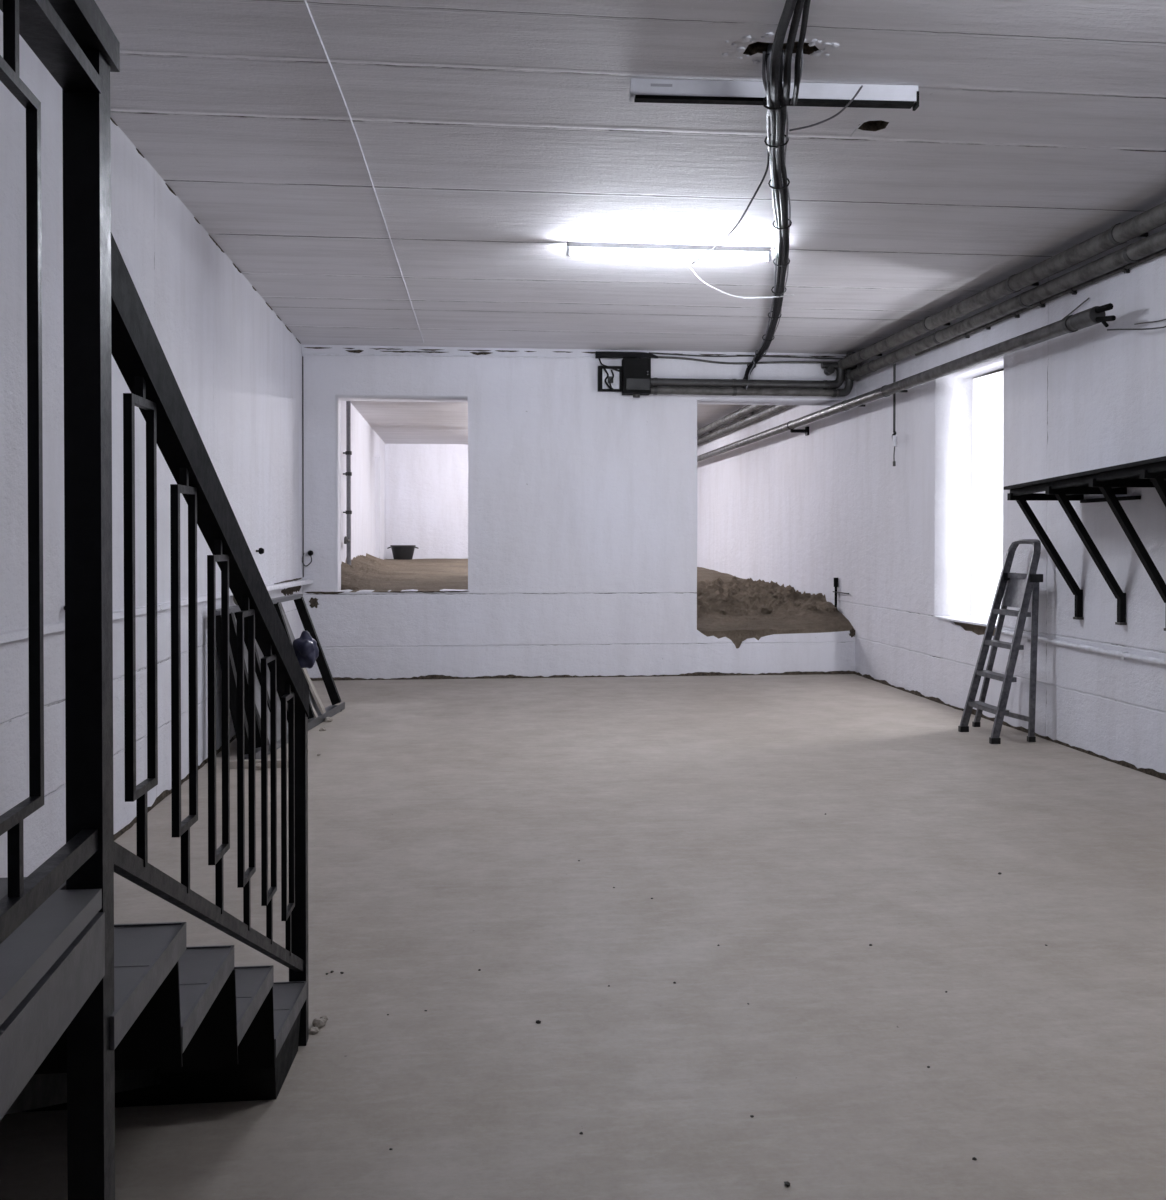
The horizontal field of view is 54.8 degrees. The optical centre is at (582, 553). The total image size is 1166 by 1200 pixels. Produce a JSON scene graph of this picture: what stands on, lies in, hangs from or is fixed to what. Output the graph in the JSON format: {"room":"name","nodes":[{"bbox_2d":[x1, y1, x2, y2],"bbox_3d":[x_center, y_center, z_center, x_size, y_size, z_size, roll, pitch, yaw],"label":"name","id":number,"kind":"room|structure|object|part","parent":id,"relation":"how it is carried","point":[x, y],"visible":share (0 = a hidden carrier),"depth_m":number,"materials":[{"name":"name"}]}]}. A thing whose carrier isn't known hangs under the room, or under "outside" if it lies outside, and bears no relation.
{"room":"unfinished basement","nodes":[
{"label":"unfinished basement","id":0,"kind":"room"},
{"bbox_2d":[0,10,384,877],"bbox_3d":[-3.029,-0.426,10.643,0.300,3.630,28.200,0,1,-6],"label":"wall","id":1,"kind":"structure","parent":0,"point":[236,367],"depth_m":6.22,"materials":[{"name":"white paint"}]},
{"bbox_2d":[0,590,232,643],"bbox_3d":[-2.076,0.329,2.958,0.030,0.080,12.700,0,1,-6],"label":"ledge","id":2,"kind":"object","parent":1,"relation":"attached to","point":[8,636],"depth_m":4.89,"materials":[{"name":"white paint"}]},
{"bbox_2d":[114,735,235,840],"bbox_3d":[-2.543,1.397,7.495,0.023,0.049,9.400,0,1,-6],"label":"baseboard","id":3,"kind":"structure","parent":1,"relation":"attached to","point":[164,794],"depth_m":6.51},
{"bbox_2d":[110,117,300,343],"bbox_3d":[-2.599,-2.202,7.914,0.005,0.016,8.320,0,1,-6],"label":"joint","id":4,"kind":"object","parent":1,"relation":"attached to","point":[112,120],"visible":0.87,"depth_m":7.86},
{"bbox_2d":[256,548,263,553],"bbox_3d":[-2.728,-0.024,9.502,0.065,0.058,0.058,0,1,-6],"label":"wall socket","id":5,"kind":"object","parent":1,"relation":"attached to","point":[261,550],"visible":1,"depth_m":9.49,"materials":[{"name":"black paint"}]},
{"bbox_2d":[275,578,300,583],"bbox_3d":[-2.935,0.274,11.238,0.006,0.029,1.750,0,1,-6],"label":"joint","id":6,"kind":"object","parent":1,"relation":"attached to","point":[296,578],"visible":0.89,"depth_m":11.21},
{"bbox_2d":[266,579,313,590],"bbox_3d":[-2.825,0.300,10.722,0.120,0.065,2.900,0,1,-6],"label":"ledge","id":7,"kind":"object","parent":1,"relation":"attached to","point":[303,581],"visible":0.64,"depth_m":10.77,"materials":[{"name":"white paint"}]},
{"bbox_2d":[281,585,300,595],"bbox_3d":[-2.953,0.370,11.413,0.006,0.093,1.300,0,1,-6],"label":"joint","id":8,"kind":"object","parent":1,"relation":"attached to","point":[290,590],"visible":0.86,"depth_m":11.31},
{"bbox_2d":[343,401,351,564],"bbox_3d":[-3.356,-1.006,15.919,0.124,2.579,0.514,0,1,-6],"label":"riser pipe","id":9,"kind":"object","parent":1,"relation":"attached to","point":[347,539],"visible":0.92,"depth_m":16.11,"materials":[{"name":"grey metal"}]},
{"bbox_2d":[375,456,383,559],"bbox_3d":[-4.005,-0.757,22.151,0.100,2.250,0.900,0,1,-6],"label":"pilaster","id":10,"kind":"object","parent":1,"relation":"attached to","point":[379,462],"visible":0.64,"depth_m":21.71,"materials":[{"name":"white paint"}]},
{"bbox_2d":[385,444,467,558],"bbox_3d":[-1.235,-0.575,24.849,6.760,3.630,0.300,0,1,-6],"label":"wall","id":11,"kind":"structure","parent":0,"point":[426,485],"depth_m":24.47,"materials":[{"name":"white paint"}]},
{"bbox_2d":[302,344,855,678],"bbox_3d":[0.004,-0.448,12.738,6.160,3.630,0.550,0,1,-6],"label":"wall","id":12,"kind":"structure","parent":0,"point":[582,500],"depth_m":12.43,"materials":[{"name":"white paint"}]},
{"bbox_2d":[302,356,303,576],"bbox_3d":[-3.019,-0.937,12.135,0.012,2.380,0.012,0,1,-6],"label":"cable","id":13,"kind":"object","parent":12,"relation":"attached to","point":[302,356],"visible":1,"depth_m":12.13,"materials":[{"name":"black plastic"}]},
{"bbox_2d":[302,550,312,565],"bbox_3d":[-2.971,0.050,12.129,0.125,0.175,0.065,0,1,-6],"label":"wall socket","id":14,"kind":"object","parent":12,"relation":"attached to","point":[310,553],"visible":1,"depth_m":12.12,"materials":[{"name":"black paint"}]},
{"bbox_2d":[309,598,318,607],"bbox_3d":[-2.910,0.529,12.170,0.114,0.120,0.006,0,1,-6],"label":"plaster break","id":15,"kind":"object","parent":12,"relation":"attached to","point":[313,601],"visible":1,"depth_m":12.17,"materials":[{"name":"concrete"}]},
{"bbox_2d":[305,591,468,593],"bbox_3d":[-2.127,0.423,12.249,1.780,0.032,0.006,0,1,-6],"label":"joint","id":16,"kind":"object","parent":12,"relation":"attached to","point":[386,591],"visible":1,"depth_m":12.26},
{"bbox_2d":[345,350,490,354],"bbox_3d":[-1.779,-2.193,12.257,1.600,0.037,0.006,0,1,-6],"label":"joint","id":17,"kind":"object","parent":12,"relation":"attached to","point":[352,351],"visible":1,"depth_m":12.26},
{"bbox_2d":[302,354,594,357],"bbox_3d":[-1.395,-2.164,12.288,3.270,0.047,0.017,0,1,-6],"label":"cable","id":18,"kind":"object","parent":12,"relation":"attached to","point":[302,354],"visible":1,"depth_m":12.27,"materials":[{"name":"black plastic"}]},
{"bbox_2d":[304,347,845,356],"bbox_3d":[0.042,-2.225,12.445,6.140,0.019,0.004,0,1,-6],"label":"joint","id":19,"kind":"object","parent":12,"relation":"attached to","point":[304,347],"visible":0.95,"depth_m":12.35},
{"bbox_2d":[310,670,854,680],"bbox_3d":[0.033,1.345,12.471,6.160,0.049,0.024,0,1,-6],"label":"baseboard","id":20,"kind":"structure","parent":12,"relation":"attached to","point":[848,671],"depth_m":12.47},
{"bbox_2d":[598,358,622,391],"bbox_3d":[0.300,-1.979,12.435,0.272,0.368,0.080,0,1,-6],"label":"switch box","id":21,"kind":"object","parent":12,"relation":"attached to","point":[609,377],"visible":1,"depth_m":12.42,"materials":[{"name":"black paint"}]},
{"bbox_3d":[0.293,-1.933,12.470,0.265,0.275,0.010,0,1,-6],"label":"plate","id":22,"kind":"part","parent":21,"relation":"part of","materials":[{"name":"white plastic"}]},
{"bbox_2d":[595,351,657,397],"bbox_3d":[0.490,-1.976,12.404,0.707,0.503,0.181,0,1,-6],"label":"junction box","id":23,"kind":"object","parent":12,"relation":"attached to","point":[636,366],"visible":1,"depth_m":12.34,"materials":[{"name":"black paint"}]},
{"bbox_3d":[0.606,-1.859,12.332,0.260,0.120,0.007,0,1,-6],"label":"plate","id":24,"kind":"part","parent":23,"relation":"part of","materials":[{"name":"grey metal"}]},
{"bbox_2d":[649,352,842,359],"bbox_3d":[1.849,-2.217,12.611,2.250,0.046,0.016,0,1,-6],"label":"cable","id":25,"kind":"object","parent":12,"relation":"attached to","point":[649,352],"visible":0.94,"depth_m":12.60,"materials":[{"name":"black plastic"}]},
{"bbox_2d":[658,356,836,364],"bbox_3d":[1.824,-2.162,12.609,2.300,0.084,0.023,0,1,-6],"label":"cable","id":26,"kind":"object","parent":12,"relation":"attached to","point":[666,357],"visible":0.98,"depth_m":12.59,"materials":[{"name":"black plastic"}]},
{"bbox_2d":[651,367,844,388],"bbox_3d":[1.839,-1.989,12.557,2.218,0.286,0.150,0,1,-6],"label":"pipe","id":27,"kind":"object","parent":12,"relation":"attached to","point":[840,376],"visible":0.96,"depth_m":12.50,"materials":[{"name":"grey metal"}]},
{"bbox_2d":[651,368,853,396],"bbox_3d":[1.887,-1.946,12.564,2.315,0.372,0.147,0,1,-6],"label":"pipe","id":28,"kind":"object","parent":12,"relation":"attached to","point":[655,390],"visible":0.91,"depth_m":12.51,"materials":[{"name":"grey metal"}]},
{"bbox_2d":[849,628,854,636],"bbox_3d":[3.055,0.898,12.784,0.077,0.107,0.006,0,1,-6],"label":"plaster break","id":29,"kind":"object","parent":12,"relation":"attached to","point":[852,631],"visible":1,"depth_m":12.78,"materials":[{"name":"brown concrete"}]},
{"bbox_2d":[0,674,1165,1199],"bbox_3d":[0.824,1.550,4.735,6.200,0.200,15.620,0,1,-6],"label":"floor","id":30,"kind":"structure","parent":0,"point":[451,822],"depth_m":4.03,"materials":[{"name":"concrete"}]},
{"bbox_2d":[0,0,308,1199],"bbox_3d":[-1.148,0.366,0.816,1.382,2.250,5.050,0,1,-6],"label":"staircase","id":31,"kind":"structure","parent":30,"relation":"on","point":[98,1015],"depth_m":1.67,"materials":[{"name":"black metal"}]},
{"bbox_3d":[-0.667,-0.127,1.317,0.013,1.066,0.166,0,1,-8],"label":"baluster frame","id":32,"kind":"part","parent":31,"relation":"part of","materials":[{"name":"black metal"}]},
{"bbox_3d":[-0.471,0.430,-0.001,0.022,0.030,3.289,0,1,-8],"label":"landing rail","id":33,"kind":"part","parent":31,"relation":"part of","materials":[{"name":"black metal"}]},
{"bbox_3d":[-0.476,-0.655,-0.013,0.198,0.022,3.285,0,1,-6],"label":"landing rail","id":34,"kind":"part","parent":31,"relation":"part of","materials":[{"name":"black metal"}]},
{"bbox_3d":[-0.472,-0.728,0.025,0.196,0.044,3.360,0,1,-6],"label":"landing handrail","id":35,"kind":"part","parent":31,"relation":"part of","materials":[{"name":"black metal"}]},
{"bbox_3d":[-0.723,0.380,1.649,0.051,2.205,0.050,0,1,-6],"label":"newel post","id":36,"kind":"part","parent":31,"relation":"part of","materials":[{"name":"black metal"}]},
{"bbox_3d":[-0.730,0.112,1.859,0.013,0.811,0.129,0,1,-4],"label":"baluster frame","id":37,"kind":"part","parent":31,"relation":"part of","materials":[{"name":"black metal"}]},
{"bbox_3d":[-0.748,0.237,2.113,0.013,0.801,0.129,0,1,-4],"label":"baluster frame","id":38,"kind":"part","parent":31,"relation":"part of","materials":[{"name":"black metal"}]},
{"bbox_3d":[-0.783,0.834,2.515,0.022,0.845,1.676,0,1,-4],"label":"rail","id":39,"kind":"part","parent":31,"relation":"part of","materials":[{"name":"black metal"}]},
{"bbox_3d":[-0.782,0.007,2.521,0.042,0.988,1.707,0,1,-4],"label":"handrail","id":40,"kind":"part","parent":31,"relation":"part of","materials":[{"name":"black metal"}]},
{"bbox_3d":[-0.766,0.362,2.368,0.013,0.791,0.129,0,1,-4],"label":"baluster frame","id":41,"kind":"part","parent":31,"relation":"part of","materials":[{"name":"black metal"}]},
{"bbox_3d":[-0.785,0.487,2.623,0.013,0.781,0.129,0,1,-4],"label":"baluster frame","id":42,"kind":"part","parent":31,"relation":"part of","materials":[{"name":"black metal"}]},
{"bbox_3d":[-0.803,0.613,2.878,0.013,0.771,0.129,0,1,-4],"label":"baluster frame","id":43,"kind":"part","parent":31,"relation":"part of","materials":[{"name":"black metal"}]},
{"bbox_3d":[-0.821,0.738,3.133,0.013,0.761,0.129,0,1,-4],"label":"baluster frame","id":44,"kind":"part","parent":31,"relation":"part of","materials":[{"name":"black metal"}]},
{"bbox_3d":[-0.851,0.922,3.366,0.050,1.085,0.050,0,1,-6],"label":"newel post","id":45,"kind":"part","parent":31,"relation":"part of","materials":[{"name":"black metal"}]},
{"bbox_2d":[221,759,287,768],"bbox_3d":[-2.141,1.397,7.481,0.500,0.050,0.060,0,1,-6],"label":"batten","id":46,"kind":"object","parent":30,"relation":"on","point":[233,763],"visible":0.21,"depth_m":7.45,"materials":[{"name":"grey wood"}]},
{"bbox_2d":[255,763,260,769],"bbox_3d":[-2.140,1.406,7.418,0.080,0.054,0.079,0,1,-6],"label":"rubble piece","id":47,"kind":"object","parent":30,"relation":"on","point":[257,765],"visible":0.48,"depth_m":7.38,"materials":[{"name":"grey stone"}]},
{"bbox_2d":[216,594,344,759],"bbox_3d":[-2.332,0.889,8.842,0.435,1.038,2.483,0,1,-1],"label":"steel frame","id":48,"kind":"object","parent":30,"relation":"on","point":[299,601],"visible":0.45,"depth_m":8.19,"materials":[{"name":"black paint"}]},
{"bbox_2d":[234,603,319,751],"bbox_3d":[-2.417,0.887,8.850,0.379,1.000,1.905,0,1,-2],"label":"board","id":49,"kind":"object","parent":48,"relation":"on","point":[257,684],"visible":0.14,"depth_m":8.32,"materials":[{"name":"grey wood"}]},
{"bbox_2d":[293,631,318,668],"bbox_3d":[-2.339,0.803,9.448,0.220,0.317,0.233,0,1,28],"label":"sack","id":50,"kind":"object","parent":49,"relation":"on","point":[305,647],"visible":0.9,"depth_m":9.38,"materials":[{"name":"plastic"}]},
{"bbox_2d":[302,668,325,713],"bbox_3d":[-2.455,0.881,9.660,0.575,0.994,0.120,0,1,17],"label":"plank","id":51,"kind":"object","parent":48,"relation":"on","point":[311,686],"visible":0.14,"depth_m":9.57,"materials":[{"name":"beige wood"}]},
{"bbox_2d":[309,1027,318,1034],"bbox_3d":[-0.825,1.459,3.439,0.033,0.021,0.034,0,1,-33],"label":"crumb","id":52,"kind":"object","parent":30,"relation":"on","point":[313,1030],"visible":0.92,"depth_m":3.43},
{"bbox_2d":[310,701,317,718],"bbox_3d":[-2.340,1.110,9.322,0.339,0.539,0.092,0,1,14],"label":"plank","id":53,"kind":"object","parent":30,"relation":"on","point":[314,711],"visible":0.14,"depth_m":9.30,"materials":[{"name":"beige wood"}]},
{"bbox_2d":[312,1018,326,1028],"bbox_3d":[-0.817,1.457,3.487,0.044,0.035,0.045,0,1,-39],"label":"crumb","id":54,"kind":"object","parent":30,"relation":"on","point":[317,1022],"visible":0.96,"depth_m":3.48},
{"bbox_2d":[324,717,332,721],"bbox_3d":[-2.128,1.387,9.390,0.081,0.055,0.073,0,1,-6],"label":"rubble piece","id":55,"kind":"object","parent":30,"relation":"on","point":[327,719],"visible":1,"depth_m":9.37,"materials":[{"name":"grey stone"}]},
{"bbox_2d":[958,539,1042,743],"bbox_3d":[3.201,0.647,8.751,0.422,1.522,0.788,0,1,-6],"label":"stepladder","id":56,"kind":"object","parent":30,"relation":"on","point":[1013,589],"visible":1,"depth_m":8.54,"materials":[{"name":"metal"}]},
{"bbox_3d":[3.180,0.677,8.855,0.413,1.415,0.041,0,1,11],"label":"rail","id":57,"kind":"part","parent":56,"relation":"part of","materials":[{"name":"metal"}]},
{"bbox_3d":[3.274,0.786,8.978,0.046,1.210,0.379,0,1,-28],"label":"leg","id":58,"kind":"part","parent":56,"relation":"part of","materials":[{"name":"metal"}]},
{"bbox_3d":[3.228,0.682,8.393,0.396,1.413,0.031,0,1,-11],"label":"rail","id":59,"kind":"part","parent":56,"relation":"part of","materials":[{"name":"metal"}]},
{"bbox_3d":[3.386,-0.056,8.617,0.080,0.114,0.430,0,1,-6],"label":"hoop handle","id":60,"kind":"part","parent":56,"relation":"part of","materials":[{"name":"metal"}]},
{"bbox_3d":[3.381,0.792,8.439,0.065,1.201,0.041,0,1,-6],"label":"leg","id":61,"kind":"part","parent":56,"relation":"part of","materials":[{"name":"metal"}]},
{"bbox_2d":[341,553,853,647],"bbox_3d":[-0.596,0.502,18.607,6.160,1.006,12.270,0,1,-6],"label":"pile","id":62,"kind":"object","parent":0,"point":[368,572],"depth_m":13.99,"materials":[{"name":"soil"}]},
{"bbox_2d":[387,545,418,559],"bbox_3d":[-3.782,-0.025,23.639,0.530,0.310,0.530,0,1,38],"label":"tub","id":63,"kind":"object","parent":62,"relation":"on","point":[400,552],"visible":0.98,"depth_m":23.45,"materials":[{"name":"black plastic"}]},
{"bbox_2d":[719,609,726,614],"bbox_3d":[1.708,0.713,13.752,0.098,0.088,0.105,0,1,15],"label":"clod","id":64,"kind":"object","parent":62,"relation":"on","point":[722,611],"visible":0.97,"depth_m":13.72,"materials":[{"name":"soil"}]},
{"bbox_2d":[722,597,729,601],"bbox_3d":[1.841,0.597,14.466,0.103,0.091,0.099,0,1,-35],"label":"clod","id":65,"kind":"object","parent":62,"relation":"on","point":[726,599],"visible":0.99,"depth_m":14.44,"materials":[{"name":"soil"}]},
{"bbox_2d":[761,606,772,613],"bbox_3d":[2.225,0.684,13.611,0.146,0.115,0.125,0,1,20],"label":"clod","id":66,"kind":"object","parent":62,"relation":"on","point":[765,609],"visible":1,"depth_m":13.57,"materials":[{"name":"soil"}]},
{"bbox_2d":[773,593,781,597],"bbox_3d":[2.466,0.533,14.237,0.105,0.073,0.101,-1,1,-44],"label":"clod","id":67,"kind":"object","parent":62,"relation":"on","point":[778,594],"visible":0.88,"depth_m":14.21,"materials":[{"name":"soil"}]},
{"bbox_2d":[808,605,817,610],"bbox_3d":[2.751,0.665,13.454,0.112,0.097,0.118,0,1,16],"label":"clod","id":68,"kind":"object","parent":62,"relation":"on","point":[812,608],"visible":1,"depth_m":13.42,"materials":[{"name":"soil"}]},
{"bbox_2d":[825,605,836,612],"bbox_3d":[2.951,0.657,13.350,0.132,0.105,0.146,0,1,-6],"label":"clod","id":69,"kind":"object","parent":62,"relation":"on","point":[831,608],"visible":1,"depth_m":13.32,"materials":[{"name":"soil"}]},
{"bbox_2d":[95,0,1165,443],"bbox_3d":[0.184,-2.349,10.952,6.200,0.233,28.200,0,1,-6],"label":"ceiling","id":70,"kind":"structure","parent":0,"point":[494,136],"depth_m":6.25,"materials":[{"name":"paint"}]},
{"bbox_2d":[303,0,423,342],"bbox_3d":[-1.378,-2.210,8.143,0.038,0.012,7.722,0,1,-5],"label":"conduit","id":71,"kind":"object","parent":70,"relation":"attached to","point":[304,1],"visible":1,"depth_m":5.78,"materials":[{"name":"white plastic"}]},
{"bbox_2d":[566,241,770,261],"bbox_3d":[0.620,-2.164,8.063,1.484,0.100,0.032,0,1,-6],"label":"lamp","id":72,"kind":"object","parent":70,"relation":"attached to","point":[569,244],"visible":1,"depth_m":8.05,"materials":[{"name":"white plastic"}]},
{"bbox_2d":[743,50,791,388],"bbox_3d":[1.446,-2.012,8.751,0.343,0.470,7.842,0,1,7],"label":"cable bundle","id":73,"kind":"object","parent":70,"relation":"attached to","point":[778,115],"visible":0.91,"depth_m":6.73,"materials":[{"name":"black rubber"}]},
{"bbox_2d":[692,150,769,263],"bbox_3d":[0.911,-2.088,7.032,0.064,0.142,2.176,0,1,-5],"label":"loose wire","id":74,"kind":"object","parent":73,"relation":"hanging from","point":[768,155],"visible":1,"depth_m":6.59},
{"bbox_2d":[685,261,793,297],"bbox_3d":[1.179,-2.132,8.919,0.223,0.094,1.643,0,1,39],"label":"loose wire","id":75,"kind":"object","parent":73,"relation":"hanging from","point":[690,268],"visible":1,"depth_m":9.02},
{"bbox_2d":[629,78,918,110],"bbox_3d":[0.891,-2.134,5.229,1.351,0.098,0.056,0,1,-3],"label":"fitting","id":76,"kind":"object","parent":70,"relation":"attached to","point":[641,90],"visible":0.89,"depth_m":5.21,"materials":[{"name":"white painted metal"},{"name":"black plastic"}]},
{"bbox_2d":[789,85,862,130],"bbox_3d":[1.167,-2.096,5.364,0.049,0.050,0.596,0,1,-22],"label":"wire","id":77,"kind":"object","parent":76,"relation":"attached to","point":[860,88],"visible":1,"depth_m":5.36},
{"bbox_2d":[767,0,810,115],"bbox_3d":[0.827,-2.112,4.528,0.149,0.192,1.654,0,1,7],"label":"cable loop","id":78,"kind":"object","parent":70,"relation":"hanging from","point":[796,6],"visible":0.98,"depth_m":4.65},
{"bbox_2d":[790,49,802,103],"bbox_3d":[0.950,-2.117,4.995,0.021,0.097,0.472,0,1,5],"label":"wire","id":79,"kind":"object","parent":70,"relation":"hanging from","point":[801,67],"visible":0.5,"depth_m":4.84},
{"bbox_2d":[697,224,1165,773],"bbox_3d":[3.462,-0.432,11.156,0.400,3.630,27.900,0,1,-6],"label":"wall","id":80,"kind":"structure","parent":0,"point":[799,511],"depth_m":9.57,"materials":[{"name":"white paint"}]},
{"bbox_2d":[833,578,848,606],"bbox_3d":[3.023,0.496,13.197,0.056,0.420,0.550,0,1,-6],"label":"pipe stub","id":81,"kind":"object","parent":80,"relation":"attached to","point":[835,579],"visible":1,"depth_m":13.35,"materials":[{"name":"black paint"}]},
{"bbox_2d":[697,303,1115,461],"bbox_3d":[2.608,-1.644,16.156,0.280,0.190,17.734,0,1,-6],"label":"pipe","id":82,"kind":"object","parent":80,"relation":"attached to","point":[1094,315],"visible":0.93,"depth_m":9.69,"materials":[{"name":"grey metal"}]},
{"bbox_2d":[697,201,1165,436],"bbox_3d":[3.136,-2.106,11.105,0.257,0.134,27.880,0,1,-6],"label":"ceiling pipe","id":83,"kind":"object","parent":80,"relation":"attached to","point":[1141,224],"visible":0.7,"depth_m":8.62,"materials":[{"name":"grey metal"}]},
{"bbox_2d":[821,352,856,374],"bbox_3d":[2.881,-2.120,12.553,0.390,0.224,0.248,0,1,-6],"label":"cluster","id":84,"kind":"object","parent":83,"relation":"attached to","point":[829,368],"visible":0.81,"depth_m":12.59,"materials":[{"name":"black metal"}]},
{"bbox_2d":[697,229,1165,444],"bbox_3d":[3.186,-1.986,11.112,0.156,0.121,27.880,0,1,-6],"label":"ceiling pipe","id":85,"kind":"object","parent":80,"relation":"attached to","point":[1134,252],"visible":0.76,"depth_m":8.87,"materials":[{"name":"grey metal"}]},
{"bbox_2d":[892,364,896,465],"bbox_3d":[3.162,-1.410,11.432,0.044,1.040,0.077,0,1,-6],"label":"pull cord","id":86,"kind":"object","parent":85,"relation":"hanging from","point":[894,436],"visible":1,"depth_m":11.42,"materials":[{"name":"black paint"}]},
{"bbox_2d":[892,435,896,446],"bbox_3d":[3.163,-1.145,11.418,0.044,0.110,0.044,0,1,-6],"label":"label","id":87,"kind":"object","parent":86,"relation":"attached to","point":[894,437],"depth_m":11.40,"materials":[{"name":"white paper"}]},
{"bbox_3d":[3.162,-1.585,11.425,0.024,0.690,0.024,0,1,17],"label":"rod","id":88,"kind":"part","parent":86,"relation":"part of","materials":[{"name":"black metal"}]},
{"bbox_2d":[933,616,997,627],"bbox_3d":[3.553,0.602,9.961,0.405,0.018,1.358,0,1,-6],"label":"sill","id":89,"kind":"structure","parent":80,"relation":"attached to","point":[975,620],"depth_m":10.12,"materials":[{"name":"white paint"}]},
{"bbox_2d":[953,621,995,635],"bbox_3d":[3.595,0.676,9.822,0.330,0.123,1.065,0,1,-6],"label":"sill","id":90,"kind":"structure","parent":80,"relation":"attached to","point":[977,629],"depth_m":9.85,"materials":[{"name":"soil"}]},
{"bbox_2d":[972,370,1003,618],"bbox_3d":[3.766,-0.516,9.955,0.020,2.263,1.430,0,1,-6],"label":"window","id":91,"kind":"structure","parent":80,"relation":"in","point":[987,494],"depth_m":10.36,"materials":[{"name":"white glass"}]},
{"bbox_2d":[976,369,1003,377],"bbox_3d":[3.819,-0.532,9.975,0.070,2.855,2.160,0,1,-6],"label":"wall","id":92,"kind":"structure","parent":80,"relation":"attached to","point":[1001,369],"depth_m":10.30,"materials":[{"name":"white paint"}]},
{"bbox_2d":[855,672,1165,779],"bbox_3d":[3.459,1.380,9.114,0.025,0.050,7.400,0,1,-6],"label":"baseboard","id":93,"kind":"structure","parent":80,"relation":"attached to","point":[1152,772],"depth_m":8.58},
{"bbox_2d":[915,248,1165,355],"bbox_3d":[3.956,-1.861,4.110,0.049,0.056,13.790,0,1,-6],"label":"conduit","id":94,"kind":"object","parent":80,"relation":"attached to","point":[1125,269],"visible":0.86,"depth_m":8.40,"materials":[{"name":"grey metal"}]},
{"bbox_2d":[1063,298,1088,318],"bbox_3d":[3.495,-1.726,8.658,0.010,0.180,1.452,0,1,-6],"label":"wire","id":95,"kind":"object","parent":80,"relation":"attached to","point":[1087,298],"visible":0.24,"depth_m":8.09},
{"bbox_2d":[1001,629,1165,665],"bbox_3d":[4.049,0.717,3.292,0.036,0.068,12.090,0,1,-6],"label":"conduit","id":96,"kind":"object","parent":80,"relation":"attached to","point":[1125,655],"visible":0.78,"depth_m":7.83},
{"bbox_2d":[1004,456,1165,630],"bbox_3d":[3.423,-0.044,6.783,0.570,1.057,2.601,0,1,-6],"label":"wall shelf","id":97,"kind":"object","parent":80,"relation":"attached to","point":[1109,482],"visible":1,"depth_m":7.47,"materials":[{"name":"black metal"}]},
{"bbox_3d":[3.303,-0.406,8.034,0.548,0.050,0.045,0,1,-6],"label":"cross arm","id":98,"kind":"part","parent":97,"relation":"part of","materials":[{"name":"black paint"}]},
{"bbox_3d":[3.553,0.462,8.069,0.049,0.017,0.056,0,1,-6],"label":"foot plate","id":99,"kind":"part","parent":97,"relation":"part of","materials":[{"name":"black metal"}]},
{"bbox_3d":[3.357,-0.422,7.507,0.548,0.050,0.045,0,1,-6],"label":"cross arm","id":100,"kind":"part","parent":97,"relation":"part of","materials":[{"name":"black paint"}]},
{"bbox_3d":[3.200,-0.474,6.746,0.045,0.152,2.582,0,1,-6],"label":"long rail","id":101,"kind":"part","parent":97,"relation":"part of","materials":[{"name":"black metal"}]},
{"bbox_3d":[3.548,-0.474,6.782,0.045,0.152,2.582,0,1,-6],"label":"long rail","id":102,"kind":"part","parent":97,"relation":"part of","materials":[{"name":"black metal"}]},
{"bbox_3d":[3.606,0.468,7.541,0.049,0.017,0.056,0,1,-6],"label":"foot plate","id":103,"kind":"part","parent":97,"relation":"part of","materials":[{"name":"black metal"}]},
{"bbox_3d":[3.411,-0.438,6.979,0.548,0.050,0.045,0,1,-6],"label":"cross arm","id":104,"kind":"part","parent":97,"relation":"part of","materials":[{"name":"black paint"}]},
{"bbox_3d":[3.465,-0.454,6.452,0.548,0.050,0.045,0,1,-6],"label":"cross arm","id":105,"kind":"part","parent":97,"relation":"part of","materials":[{"name":"black paint"}]},
{"bbox_2d":[1107,326,1165,330],"bbox_3d":[3.622,-1.492,7.021,0.078,0.152,0.870,0,1,-17],"label":"wire","id":106,"kind":"object","parent":80,"relation":"attached to","point":[1163,326],"visible":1,"depth_m":7.20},
{"bbox_2d":[1134,319,1165,324],"bbox_3d":[3.668,-1.522,6.994,0.013,0.110,0.801,0,1,-7],"label":"wire","id":107,"kind":"object","parent":80,"relation":"attached to","point":[1163,319],"visible":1,"depth_m":7.22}
]}

